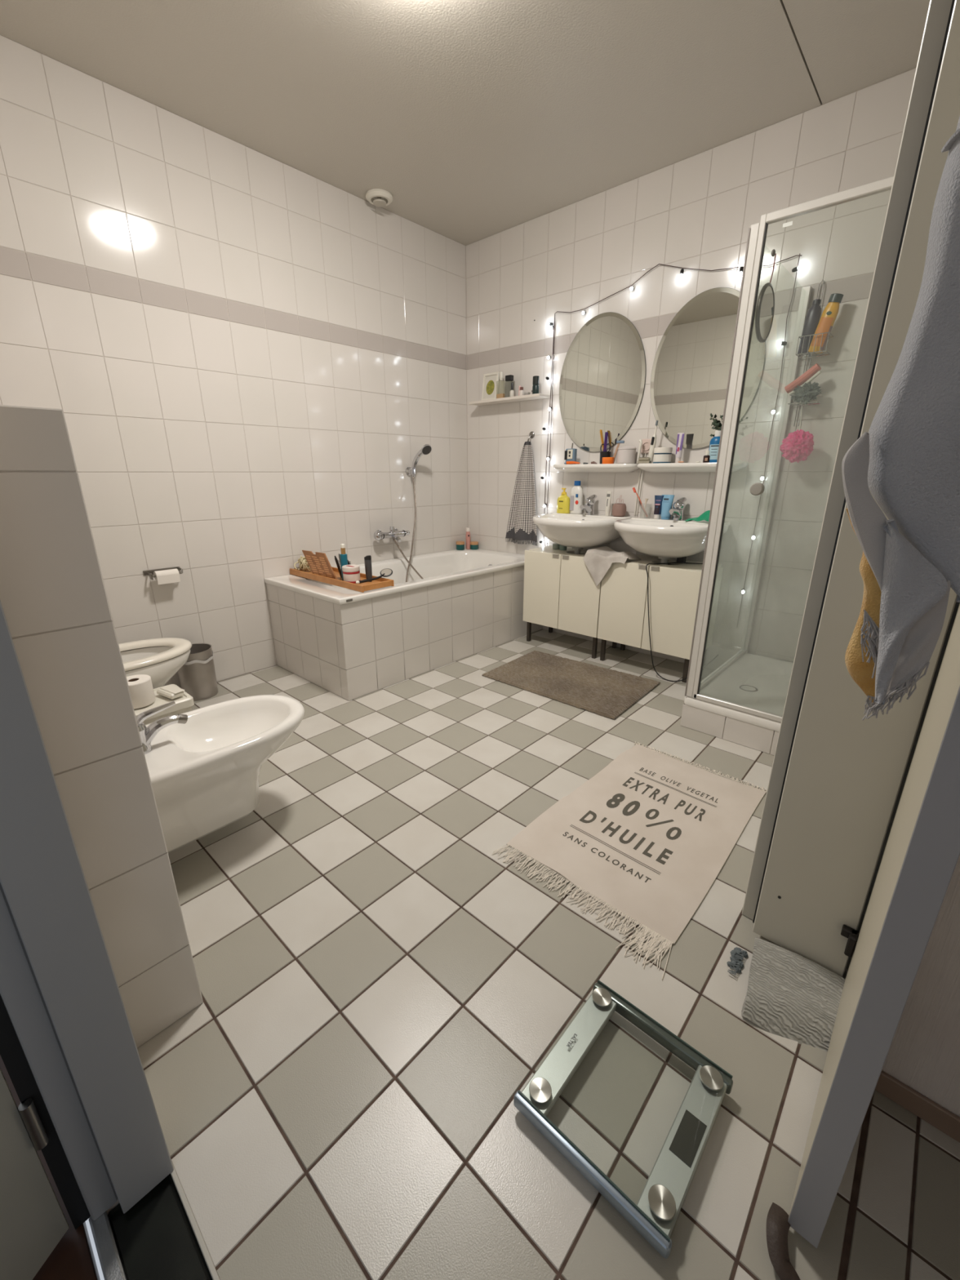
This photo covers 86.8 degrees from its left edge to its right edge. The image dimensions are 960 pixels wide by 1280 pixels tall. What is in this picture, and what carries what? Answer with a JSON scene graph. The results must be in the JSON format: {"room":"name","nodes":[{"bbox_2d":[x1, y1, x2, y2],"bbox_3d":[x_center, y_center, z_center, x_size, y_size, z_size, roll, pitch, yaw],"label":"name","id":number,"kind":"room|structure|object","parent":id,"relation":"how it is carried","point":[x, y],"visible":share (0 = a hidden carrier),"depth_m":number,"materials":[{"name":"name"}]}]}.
{"room":"bathroom","nodes":[
{"label":"bathroom","id":0,"kind":"room"},
{"bbox_2d":[0,1054,100,1279],"bbox_3d":[-1.341,1.188,0.273,2.400,0.052,1.818,16,24,40],"label":"floor","id":1,"kind":"structure","parent":0,"point":[73,1258],"depth_m":0.81,"materials":[{"name":"brown wood"}]},
{"bbox_2d":[0,404,203,1048],"bbox_3d":[-1.424,0.057,1.558,1.958,1.272,0.154,16,24,40],"label":"wall","id":2,"kind":"structure","parent":0,"point":[54,599],"depth_m":0.89,"materials":[{"name":"white tile"}]},
{"bbox_2d":[118,637,191,688],"bbox_3d":[-1.574,0.028,2.207,0.372,0.720,0.564,16,24,40],"label":"toilet","id":3,"kind":"object","parent":2,"relation":"attached to","point":[159,659],"visible":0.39,"depth_m":2.28,"materials":[{"name":"white ceramic"}]},
{"bbox_2d":[136,694,304,853],"bbox_3d":[-0.877,0.370,1.683,0.384,0.429,0.609,16,24,40],"label":"bidet","id":4,"kind":"object","parent":2,"relation":"attached to","point":[204,764],"visible":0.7,"depth_m":1.60,"materials":[{"name":"white ceramic"}]},
{"bbox_2d":[136,701,187,754],"bbox_3d":[-0.973,0.260,1.536,0.052,0.128,0.162,16,24,40],"label":"tap","id":5,"kind":"object","parent":4,"relation":"on","point":[147,734],"depth_m":1.52,"materials":[{"name":"silver metal"}]},
{"bbox_2d":[106,1198,119,1213],"bbox_3d":[-0.944,-0.468,0.737,3.740,2.885,0.110,16,24,40],"label":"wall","id":6,"kind":"structure","parent":0,"point":[117,1202],"depth_m":0.87,"materials":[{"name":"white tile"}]},
{"bbox_2d":[0,1067,69,1279],"bbox_3d":[-0.769,0.096,0.134,0.056,2.068,0.852,4,19,12],"label":"door","id":7,"kind":"structure","parent":6,"relation":"in","point":[33,1220],"depth_m":0.75,"materials":[{"name":"grey paint"}]},
{"bbox_2d":[0,995,90,1229],"bbox_3d":[-0.695,-0.051,0.540,0.096,2.125,0.022,16,24,40],"label":"trim","id":8,"kind":"structure","parent":6,"relation":"attached to","point":[11,1052],"depth_m":0.76,"materials":[{"name":"black"}]},
{"bbox_2d":[0,882,117,1220],"bbox_3d":[-0.642,-0.053,0.531,0.048,2.116,0.037,16,24,40],"label":"trim","id":9,"kind":"structure","parent":6,"relation":"attached to","point":[21,995],"depth_m":0.74,"materials":[{"name":"grey paint"}]},
{"bbox_2d":[0,600,173,1213],"bbox_3d":[-0.263,0.014,0.272,0.969,2.160,0.077,16,24,40],"label":"trim","id":10,"kind":"structure","parent":6,"relation":"attached to","point":[42,880],"depth_m":0.70,"materials":[{"name":"grey paint"}]},
{"bbox_2d":[88,1211,126,1279],"bbox_3d":[-0.296,1.084,0.561,0.937,0.066,0.022,16,24,40],"label":"trim","id":11,"kind":"structure","parent":6,"relation":"attached to","point":[109,1259],"depth_m":0.81,"materials":[{"name":"silver metal"}]},
{"bbox_2d":[107,1173,212,1279],"bbox_3d":[-0.257,1.080,0.602,0.932,0.048,0.090,16,24,40],"label":"threshold","id":12,"kind":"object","parent":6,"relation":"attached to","point":[155,1239],"depth_m":0.83,"materials":[{"name":"stone"}]},
{"bbox_2d":[170,1161,219,1279],"bbox_3d":[-0.224,1.063,0.634,0.932,0.061,0.007,16,24,40],"label":"trim","id":13,"kind":"structure","parent":6,"relation":"attached to","point":[183,1197],"depth_m":0.83,"materials":[{"name":"grey"}]},
{"bbox_2d":[0,35,467,688],"bbox_3d":[-1.157,-1.240,3.072,0.120,2.885,3.248,16,24,40],"label":"wall","id":14,"kind":"structure","parent":0,"point":[246,357],"depth_m":2.67,"materials":[{"name":"white tile"}]},
{"bbox_2d":[142,566,182,584],"bbox_3d":[-1.644,-0.335,2.650,0.076,0.069,0.173,16,24,40],"label":"toilet roll holder","id":15,"kind":"object","parent":14,"relation":"attached to","point":[170,575],"visible":1,"depth_m":2.63,"materials":[{"name":"white paper"}]},
{"bbox_2d":[373,526,409,542],"bbox_3d":[-0.624,-0.758,3.633,0.158,0.108,0.304,16,24,40],"label":"mixer tap","id":16,"kind":"object","parent":14,"relation":"attached to","point":[394,533],"visible":1,"depth_m":3.61,"materials":[{"name":"silver metal"}]},
{"bbox_2d":[392,444,431,582],"bbox_3d":[-0.455,-0.835,3.687,0.269,1.104,0.308,8,20,23],"label":"shower","id":17,"kind":"object","parent":14,"relation":"attached to","point":[426,449],"visible":0.83,"depth_m":3.69,"materials":[{"name":"silver metal"}]},
{"bbox_2d":[0,0,929,245],"bbox_3d":[0.187,-2.164,1.397,3.820,0.120,3.328,16,24,40],"label":"ceiling","id":18,"kind":"structure","parent":0,"point":[479,119],"depth_m":2.08,"materials":[{"name":"beige paint"}]},
{"bbox_2d":[365,188,392,207],"bbox_3d":[-0.597,-2.611,3.013,0.160,0.044,0.160,16,24,40],"label":"ceiling vent","id":19,"kind":"object","parent":18,"relation":"in","point":[379,197],"visible":1,"depth_m":2.98,"materials":[{"name":"beige plastic"}]},
{"bbox_2d":[137,629,959,1279],"bbox_3d":[0.222,0.525,2.325,3.820,0.100,3.228,16,24,40],"label":"floor","id":20,"kind":"structure","parent":0,"point":[380,988],"depth_m":1.10,"materials":[{"name":"white tile"}]},
{"bbox_2d":[133,684,194,724],"bbox_3d":[-1.350,0.384,2.122,0.224,0.298,0.260,16,24,40],"label":"storage box","id":21,"kind":"object","parent":20,"relation":"on","point":[184,704],"visible":0.27,"depth_m":2.06,"materials":[{"name":"beige plastic"}]},
{"bbox_2d":[126,674,155,708],"bbox_3d":[-1.371,0.205,2.023,0.116,0.101,0.116,16,24,40],"label":"toilet roll","id":22,"kind":"object","parent":21,"relation":"on","point":[140,686],"visible":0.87,"depth_m":2.00,"materials":[{"name":"white paper"}]},
{"bbox_2d":[156,684,185,699],"bbox_3d":[-1.285,0.217,2.109,0.113,0.025,0.058,10,21,29],"label":"packet","id":23,"kind":"object","parent":21,"relation":"on","point":[170,691],"visible":1,"depth_m":2.09,"materials":[{"name":"beige plastic"}]},
{"bbox_2d":[177,643,217,701],"bbox_3d":[-1.557,0.176,2.793,0.192,0.272,0.191,16,24,40],"label":"waste bin","id":24,"kind":"object","parent":20,"relation":"on","point":[197,677],"visible":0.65,"depth_m":2.74,"materials":[{"name":"metal"}]},
{"bbox_2d":[264,547,542,701],"bbox_3d":[-0.405,-0.230,3.544,0.816,0.569,1.802,16,24,40],"label":"bathtub","id":25,"kind":"object","parent":20,"relation":"on","point":[350,644],"visible":0.88,"depth_m":3.03,"materials":[{"name":"white ceramic"}]},
{"bbox_2d":[289,566,394,592],"bbox_3d":[-0.839,-0.375,3.017,0.770,0.036,0.214,16,24,40],"label":"caddy","id":26,"kind":"object","parent":25,"relation":"on","point":[380,583],"visible":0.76,"depth_m":2.88,"materials":[{"name":"brown wood"}]},
{"bbox_2d":[293,555,310,571],"bbox_3d":[-1.090,-0.479,3.179,0.131,0.100,0.143,11,21,29],"label":"sponge","id":27,"kind":"object","parent":26,"relation":"on","point":[304,565],"visible":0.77,"depth_m":3.16,"materials":[{"name":"beige"}]},
{"bbox_2d":[302,550,337,579],"bbox_3d":[-0.940,-0.438,2.975,0.301,0.152,0.013,13,22,35],"label":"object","id":28,"kind":"object","parent":26,"relation":"on","point":[318,563],"visible":1,"depth_m":2.96,"materials":[{"name":"brown wood"}]},
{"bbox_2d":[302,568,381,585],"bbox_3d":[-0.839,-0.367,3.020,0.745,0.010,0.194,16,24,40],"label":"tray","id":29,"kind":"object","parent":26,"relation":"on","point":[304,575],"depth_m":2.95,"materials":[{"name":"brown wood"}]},
{"bbox_2d":[339,543,347,581],"bbox_3d":[-0.776,-0.443,2.900,0.040,0.210,0.040,16,24,40],"label":"bottle","id":30,"kind":"object","parent":26,"relation":"on","point":[344,559],"visible":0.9,"depth_m":2.88,"materials":[{"name":"teal plastic"}]},
{"bbox_2d":[342,564,360,583],"bbox_3d":[-0.726,-0.372,2.868,0.097,0.094,0.097,16,24,40],"label":"tub","id":31,"kind":"object","parent":26,"relation":"on","point":[351,573],"visible":0.88,"depth_m":2.83,"materials":[{"name":"beige plastic"}]},
{"bbox_2d":[364,555,372,582],"bbox_3d":[-0.634,-0.408,2.885,0.048,0.151,0.034,16,24,40],"label":"bottle","id":32,"kind":"object","parent":26,"relation":"on","point":[367,559],"visible":0.91,"depth_m":2.87,"materials":[{"name":"grey plastic"}]},
{"bbox_2d":[355,568,392,584],"bbox_3d":[-0.598,-0.357,2.836,0.070,0.051,0.257,16,24,40],"label":"mirror","id":33,"kind":"object","parent":26,"relation":"on","point":[386,572],"visible":1,"depth_m":2.88,"materials":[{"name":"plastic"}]},
{"bbox_2d":[381,568,391,575],"bbox_3d":[-0.535,-0.388,2.897,0.057,0.029,0.055,16,24,40],"label":"mirror glass","id":34,"kind":"object","parent":33,"relation":"attached to","point":[384,571],"depth_m":2.89,"materials":[{"name":"beige"}]},
{"bbox_2d":[264,547,524,604],"bbox_3d":[-0.405,-0.303,3.520,0.813,0.414,1.802,16,24,40],"label":"tub","id":35,"kind":"object","parent":25,"relation":"in","point":[479,576],"depth_m":3.30,"materials":[{"name":"white ceramic"}]},
{"bbox_2d":[456,541,464,550],"bbox_3d":[-0.163,-0.781,4.200,0.070,0.066,0.070,16,24,40],"label":"jar","id":36,"kind":"object","parent":25,"relation":"on","point":[460,544],"visible":1,"depth_m":4.17,"materials":[{"name":"teal plastic"}]},
{"bbox_2d":[466,527,470,549],"bbox_3d":[-0.098,-0.842,4.210,0.038,0.175,0.038,16,24,40],"label":"bottle","id":37,"kind":"object","parent":25,"relation":"on","point":[468,529],"visible":1,"depth_m":4.20,"materials":[{"name":"pink plastic"}]},
{"bbox_2d":[523,545,617,658],"bbox_3d":[0.641,-0.281,3.543,0.602,0.666,0.368,16,24,40],"label":"vanity cabinet","id":38,"kind":"object","parent":20,"relation":"on","point":[560,591],"visible":0.73,"depth_m":3.40,"materials":[{"name":"beige paint"}]},
{"bbox_2d":[481,650,660,719],"bbox_3d":[0.527,0.231,3.021,0.882,0.028,0.604,15,23,38],"label":"bath mat","id":39,"kind":"object","parent":20,"relation":"on","point":[605,692],"visible":1,"depth_m":2.95,"materials":[{"name":"beige fabric"}]},
{"bbox_2d":[513,979,733,1258],"bbox_3d":[0.282,0.885,0.991,0.306,0.053,0.315,16,24,40],"label":"bathroom scale","id":40,"kind":"object","parent":20,"relation":"on","point":[655,1215],"visible":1,"depth_m":0.95,"materials":[{"name":"clear glass"}]},
{"bbox_2d":[492,741,767,979],"bbox_3d":[0.573,0.642,1.790,0.596,0.010,1.041,16,24,40],"label":"rug","id":41,"kind":"object","parent":20,"relation":"on","point":[647,837],"visible":1,"depth_m":1.71,"materials":[{"name":"beige fabric"}]},
{"bbox_2d":[597,554,723,682],"bbox_3d":[1.091,-0.154,3.156,0.602,0.666,0.368,16,24,40],"label":"vanity cabinet","id":42,"kind":"object","parent":20,"relation":"on","point":[673,588],"visible":0.81,"depth_m":3.00,"materials":[{"name":"beige paint"}]},
{"bbox_2d":[582,546,640,586],"bbox_3d":[0.817,-0.454,3.171,0.303,0.226,0.184,16,24,40],"label":"washcloth","id":43,"kind":"object","parent":42,"relation":"on","point":[598,561],"visible":1,"depth_m":3.14,"materials":[{"name":"grey fabric"}]},
{"bbox_2d":[613,497,729,564],"bbox_3d":[1.074,-0.560,2.967,0.597,0.516,0.476,16,24,40],"label":"washbasin","id":44,"kind":"object","parent":42,"relation":"in","point":[674,537],"visible":0.87,"depth_m":2.84,"materials":[{"name":"white ceramic"}]},
{"bbox_2d":[653,495,663,519],"bbox_3d":[1.085,-0.809,3.091,0.042,0.137,0.042,-1,18,-3],"label":"tube","id":45,"kind":"object","parent":44,"relation":"on","point":[658,499],"visible":1,"depth_m":3.08,"materials":[{"name":"blue plastic"}]},
{"bbox_2d":[660,494,674,519],"bbox_3d":[1.126,-0.801,3.059,0.058,0.142,0.058,-2,18,-5],"label":"tube","id":46,"kind":"object","parent":44,"relation":"on","point":[667,503],"visible":0.98,"depth_m":3.04,"materials":[{"name":"blue plastic"}]},
{"bbox_2d":[669,497,686,519],"bbox_3d":[1.162,-0.774,2.999,0.072,0.130,0.150,16,24,40],"label":"tap","id":47,"kind":"object","parent":44,"relation":"on","point":[678,506],"depth_m":3.00,"materials":[{"name":"silver metal"}]},
{"bbox_2d":[684,510,710,521],"bbox_3d":[1.280,-0.713,2.918,0.168,0.062,0.106,16,24,40],"label":"cloth","id":48,"kind":"object","parent":44,"relation":"on","point":[704,516],"visible":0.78,"depth_m":2.92,"materials":[{"name":"green fabric"}]},
{"bbox_2d":[645,556,718,681],"bbox_3d":[1.202,-0.129,3.018,0.374,0.704,0.332,16,24,40],"label":"hose","id":49,"kind":"object","parent":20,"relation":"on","point":[679,560],"visible":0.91,"depth_m":2.99,"materials":[{"name":"black plastic"}]},
{"bbox_2d":[726,946,747,975],"bbox_3d":[0.646,0.812,1.282,0.039,0.017,0.094,16,24,40],"label":"tassel","id":50,"kind":"object","parent":20,"relation":"on","point":[735,962],"visible":1,"depth_m":1.28,"materials":[{"name":"grey fabric"}]},
{"bbox_2d":[766,1202,799,1279],"bbox_3d":[0.469,0.967,0.770,0.050,0.035,0.172,4,19,13],"label":"strap","id":51,"kind":"object","parent":20,"relation":"on","point":[778,1226],"visible":1,"depth_m":0.80,"materials":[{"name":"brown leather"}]},
{"bbox_2d":[680,176,893,755],"bbox_3d":[1.589,-0.558,2.174,0.891,2.050,0.896,16,24,40],"label":"shower cubicle","id":52,"kind":"object","parent":20,"relation":"on","point":[742,702],"visible":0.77,"depth_m":2.29,"materials":[{"name":"white metal"}]},
{"bbox_2d":[684,652,793,732],"bbox_3d":[1.598,0.281,2.461,0.891,0.052,0.871,16,24,40],"label":"shower tray","id":53,"kind":"object","parent":52,"relation":"on","point":[758,682],"depth_m":2.55,"materials":[{"name":"white ceramic"}]},
{"bbox_2d":[755,248,776,342],"bbox_3d":[1.146,-1.373,2.028,0.022,0.325,0.206,16,24,40],"label":"mirror","id":54,"kind":"object","parent":52,"relation":"hanging from","point":[765,308],"visible":1,"depth_m":2.02,"materials":[{"name":"grey mirror"}]},
{"bbox_2d":[741,936,845,1052],"bbox_3d":[0.730,0.842,1.179,0.232,0.077,0.233,16,24,40],"label":"bath mat","id":55,"kind":"object","parent":20,"relation":"on","point":[789,995],"visible":0.84,"depth_m":1.17,"materials":[{"name":"grey fabric"}]},
{"bbox_2d":[742,0,959,1248],"bbox_3d":[0.963,-0.329,1.083,0.313,2.300,1.582,16,24,40],"label":"door","id":56,"kind":"structure","parent":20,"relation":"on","point":[856,855],"depth_m":0.95,"materials":[{"name":"paint"}]},
{"bbox_2d":[844,507,884,716],"bbox_3d":[0.428,-0.028,0.566,0.080,0.230,0.027,17,25,42],"label":"towel","id":57,"kind":"object","parent":56,"relation":"hanging from","point":[862,650],"visible":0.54,"depth_m":0.57,"materials":[{"name":"yellow fabric"}]},
{"bbox_2d":[841,115,959,720],"bbox_3d":[0.485,-0.423,0.469,0.138,1.035,0.221,16,24,40],"label":"towel","id":58,"kind":"object","parent":56,"relation":"hanging from","point":[908,459],"visible":1,"depth_m":0.49,"materials":[{"name":"grey fabric"}]},
{"bbox_2d":[465,67,915,670],"bbox_3d":[1.143,-1.250,3.095,3.259,2.885,0.120,16,24,40],"label":"wall","id":59,"kind":"structure","parent":0,"point":[698,211],"depth_m":2.83,"materials":[{"name":"white tile"}]},
{"bbox_2d":[469,393,549,405],"bbox_3d":[0.199,-1.734,3.665,0.655,0.018,0.118,16,24,40],"label":"wall shelf","id":60,"kind":"object","parent":59,"relation":"attached to","point":[536,396],"visible":1,"depth_m":3.62,"materials":[{"name":"beige"}]},
{"bbox_2d":[481,371,499,399],"bbox_3d":[0.077,-1.872,3.756,0.144,0.190,0.042,16,24,40],"label":"picture frame","id":61,"kind":"object","parent":60,"relation":"on","point":[491,380],"visible":0.79,"depth_m":3.75,"materials":[{"name":"beige plastic"}]},
{"bbox_2d":[483,374,496,399],"bbox_3d":[0.078,-1.872,3.757,0.116,0.157,0.025,16,24,40],"label":"print","id":62,"kind":"object","parent":61,"relation":"attached to","point":[489,380],"depth_m":3.76,"materials":[{"name":"white paper"}]},
{"bbox_2d":[504,374,513,397],"bbox_3d":[0.209,-1.808,3.625,0.060,0.148,0.038,16,24,40],"label":"bottle","id":63,"kind":"object","parent":60,"relation":"on","point":[508,379],"visible":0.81,"depth_m":3.61,"materials":[{"name":"grey glass"}]},
{"bbox_2d":[532,375,539,394],"bbox_3d":[0.382,-1.739,3.469,0.048,0.115,0.038,16,24,40],"label":"bottle","id":64,"kind":"object","parent":60,"relation":"on","point":[536,378],"visible":0.88,"depth_m":3.45,"materials":[{"name":"black plastic"}]},
{"bbox_2d":[505,441,537,546],"bbox_3d":[0.322,-1.085,3.777,0.321,0.732,0.060,15,24,39],"label":"patterned towel","id":65,"kind":"object","parent":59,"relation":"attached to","point":[521,526],"visible":0.99,"depth_m":3.79,"materials":[{"name":"grey fabric"}]},
{"bbox_2d":[540,426,551,513],"bbox_3d":[0.482,-1.199,3.606,0.073,0.572,0.064,16,24,40],"label":"string lights","id":66,"kind":"object","parent":59,"relation":"attached to","point":[544,428],"depth_m":3.62,"materials":[{"name":"grey plastic"}]},
{"bbox_2d":[532,494,631,554],"bbox_3d":[0.629,-0.686,3.350,0.597,0.516,0.476,16,24,40],"label":"washbasin","id":67,"kind":"object","parent":59,"relation":"attached to","point":[578,531],"visible":0.9,"depth_m":3.22,"materials":[{"name":"white ceramic"}]},
{"bbox_2d":[556,488,569,513],"bbox_3d":[0.582,-0.970,3.531,0.100,0.167,0.061,16,24,40],"label":"pump bottle","id":68,"kind":"object","parent":67,"relation":"on","point":[563,501],"visible":1,"depth_m":3.51,"materials":[{"name":"yellow plastic"}]},
{"bbox_2d":[569,480,582,513],"bbox_3d":[0.662,-0.979,3.480,0.092,0.215,0.053,16,24,40],"label":"bottle","id":69,"kind":"object","parent":67,"relation":"on","point":[576,494],"visible":1,"depth_m":3.46,"materials":[{"name":"white plastic"}]},
{"bbox_2d":[579,494,596,515],"bbox_3d":[0.718,-0.900,3.382,0.072,0.130,0.150,16,24,40],"label":"tap","id":70,"kind":"object","parent":67,"relation":"on","point":[588,507],"depth_m":3.38,"materials":[{"name":"silver metal"}]},
{"bbox_2d":[604,490,612,515],"bbox_3d":[0.835,-0.889,3.303,0.032,0.155,0.032,-3,19,-10],"label":"tube","id":71,"kind":"object","parent":67,"relation":"on","point":[608,500],"visible":1,"depth_m":3.29,"materials":[{"name":"white plastic"}]},
{"bbox_2d":[612,494,626,516],"bbox_3d":[0.896,-0.863,3.258,0.088,0.134,0.088,16,24,40],"label":"pot","id":72,"kind":"object","parent":67,"relation":"on","point":[619,509],"visible":1,"depth_m":3.24,"materials":[{"name":"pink ceramic"}]},
{"bbox_2d":[553,463,639,472],"bbox_3d":[0.744,-1.128,3.333,0.612,0.050,0.137,16,24,40],"label":"shelf","id":73,"kind":"object","parent":59,"relation":"attached to","point":[591,467],"visible":0.93,"depth_m":3.26,"materials":[{"name":"white ceramic"}]},
{"bbox_2d":[564,443,577,464],"bbox_3d":[0.608,-1.247,3.399,0.076,0.135,0.036,16,24,40],"label":"case","id":74,"kind":"object","parent":73,"relation":"on","point":[570,454],"visible":0.98,"depth_m":3.38,"materials":[{"name":"blue plastic"}]},
{"bbox_2d":[599,451,611,463],"bbox_3d":[0.806,-1.171,3.266,0.072,0.075,0.072,16,24,40],"label":"cup","id":75,"kind":"object","parent":73,"relation":"on","point":[602,454],"visible":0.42,"depth_m":3.23,"materials":[{"name":"black plastic"}]},
{"bbox_2d":[602,457,613,463],"bbox_3d":[0.813,-1.139,3.223,0.074,0.040,0.074,16,24,40],"label":"tin","id":76,"kind":"object","parent":73,"relation":"on","point":[605,460],"visible":0.91,"depth_m":3.19,"materials":[{"name":"orange metal"}]},
{"bbox_2d":[617,445,636,463],"bbox_3d":[0.912,-1.152,3.161,0.112,0.104,0.112,16,24,40],"label":"jar","id":77,"kind":"object","parent":73,"relation":"on","point":[625,455],"visible":0.95,"depth_m":3.12,"materials":[{"name":"grey"}]},
{"bbox_2d":[559,311,646,452],"bbox_3d":[0.764,-1.626,3.237,0.612,0.800,0.012,16,24,40],"label":"oval mirror","id":78,"kind":"object","parent":59,"relation":"attached to","point":[602,380],"visible":0.99,"depth_m":3.21,"materials":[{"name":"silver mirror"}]},
{"bbox_2d":[634,468,643,515],"bbox_3d":[1.013,-0.938,3.221,0.032,0.279,0.021,16,24,40],"label":"duct","id":79,"kind":"object","parent":59,"relation":"attached to","point":[640,468],"depth_m":3.22,"materials":[{"name":"beige plastic"}]},
{"bbox_2d":[546,263,743,424],"bbox_3d":[0.901,-1.738,3.028,1.187,0.775,0.064,16,24,40],"label":"string lights","id":80,"kind":"object","parent":59,"relation":"attached to","point":[741,268],"depth_m":3.17,"materials":[{"name":"grey plastic"}]},
{"bbox_2d":[640,438,651,457],"bbox_3d":[1.027,-1.184,3.127,0.058,0.102,0.021,16,24,40],"label":"wall socket","id":81,"kind":"object","parent":59,"relation":"attached to","point":[645,449],"depth_m":3.12,"materials":[{"name":"beige plastic"}]},
{"bbox_2d":[637,462,747,471],"bbox_3d":[1.201,-0.998,2.939,0.614,0.050,0.137,16,24,40],"label":"shelf","id":82,"kind":"object","parent":59,"relation":"attached to","point":[660,467],"visible":0.82,"depth_m":2.90,"materials":[{"name":"white ceramic"}]},
{"bbox_2d":[637,457,651,463],"bbox_3d":[0.995,-1.087,3.071,0.078,0.036,0.026,16,24,40],"label":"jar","id":83,"kind":"object","parent":82,"relation":"on","point":[641,460],"visible":1,"depth_m":3.06,"materials":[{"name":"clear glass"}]},
{"bbox_2d":[648,420,657,463],"bbox_3d":[1.032,-1.180,3.032,0.045,0.241,0.033,16,24,40],"label":"electric toothbrush","id":84,"kind":"object","parent":82,"relation":"on","point":[653,442],"visible":0.91,"depth_m":3.02,"materials":[{"name":"beige plastic"}]},
{"bbox_2d":[653,447,672,463],"bbox_3d":[1.081,-1.092,3.005,0.103,0.088,0.103,16,24,40],"label":"jar","id":85,"kind":"object","parent":82,"relation":"on","point":[661,455],"visible":0.9,"depth_m":2.97,"materials":[{"name":"white"}]},
{"bbox_2d":[675,432,684,462],"bbox_3d":[1.153,-1.109,2.933,0.034,0.165,0.034,1,18,4],"label":"tube","id":86,"kind":"object","parent":82,"relation":"on","point":[680,439],"visible":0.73,"depth_m":2.92,"materials":[{"name":"grey plastic"}]},
{"bbox_2d":[708,430,720,462],"bbox_3d":[1.299,-1.062,2.792,0.072,0.165,0.051,16,24,40],"label":"bottle","id":87,"kind":"object","parent":82,"relation":"on","point":[714,442],"visible":0.74,"depth_m":2.78,"materials":[{"name":"blue plastic"}]},
{"bbox_2d":[709,413,748,436],"bbox_3d":[1.354,-1.114,2.794,0.197,0.262,0.072,10,21,28],"label":"sprig","id":88,"kind":"object","parent":82,"relation":"on","point":[714,423],"visible":0.36,"depth_m":2.80,"materials":[{"name":"green plant"}]},
{"bbox_2d":[650,287,765,448],"bbox_3d":[1.244,-1.490,2.824,0.612,0.800,0.012,16,24,40],"label":"oval mirror","id":89,"kind":"object","parent":59,"relation":"attached to","point":[689,379],"visible":0.76,"depth_m":2.83,"materials":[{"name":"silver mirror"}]},
{"bbox_2d":[736,493,761,627],"bbox_3d":[1.524,-0.435,2.865,0.023,0.747,0.064,16,24,40],"label":"string lights","id":90,"kind":"object","parent":59,"relation":"attached to","point":[743,590],"depth_m":2.89,"materials":[{"name":"grey plastic"}]},
{"bbox_2d":[760,253,802,484],"bbox_3d":[1.471,-1.345,2.614,0.176,1.030,0.064,16,24,40],"label":"string lights","id":91,"kind":"object","parent":59,"relation":"attached to","point":[780,343],"depth_m":2.54,"materials":[{"name":"white plastic"}]},
{"bbox_2d":[787,280,833,426],"bbox_3d":[1.602,-1.379,2.440,0.127,0.642,0.107,16,24,40],"label":"rack","id":92,"kind":"object","parent":59,"relation":"attached to","point":[820,351],"visible":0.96,"depth_m":2.43,"materials":[{"name":"silver metal"}]},
{"bbox_2d":[779,404,813,462],"bbox_3d":[1.575,-1.022,2.504,0.155,0.278,0.123,16,24,40],"label":"bath puff","id":93,"kind":"object","parent":92,"relation":"hanging from","point":[797,446],"visible":1,"depth_m":2.49,"materials":[{"name":"pink plastic"}]},
{"bbox_2d":[784,363,821,395],"bbox_3d":[1.570,-1.265,2.468,0.040,0.130,0.150,-15,24,-38],"label":"body scrubber","id":94,"kind":"object","parent":92,"relation":"on","point":[810,375],"visible":0.98,"depth_m":2.45,"materials":[{"name":"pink plastic"}]},
{"bbox_2d":[790,381,821,404],"bbox_3d":[1.590,-1.206,2.479,0.134,0.107,0.082,16,24,40],"label":"sponge","id":95,"kind":"object","parent":92,"relation":"hanging from","point":[809,391],"visible":1,"depth_m":2.46,"materials":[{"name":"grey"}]},
{"bbox_2d":[797,298,821,355],"bbox_3d":[1.571,-1.487,2.416,0.071,0.227,0.036,16,24,40],"label":"shampoo bottle","id":96,"kind":"object","parent":92,"relation":"in","point":[813,315],"visible":0.94,"depth_m":2.40,"materials":[{"name":"grey plastic"}]},
{"bbox_2d":[808,293,844,353],"bbox_3d":[1.613,-1.475,2.372,0.104,0.241,0.042,15,24,38],"label":"bottle","id":97,"kind":"object","parent":92,"relation":"in","point":[828,316],"visible":0.97,"depth_m":2.36,"materials":[{"name":"orange plastic"}]},
{"bbox_2d":[881,855,959,1117],"bbox_3d":[0.972,-0.348,0.448,0.482,2.735,0.002,16,24,40],"label":"wall","id":98,"kind":"structure","parent":0,"point":[923,1055],"depth_m":0.93,"materials":[{"name":"white paint"}]},
{"bbox_2d":[875,1070,959,1142],"bbox_3d":[0.969,0.928,0.865,0.481,0.050,0.010,16,24,40],"label":"baseboard","id":99,"kind":"structure","parent":98,"relation":"attached to","point":[922,1107],"depth_m":0.97,"materials":[{"name":"brown wood"}]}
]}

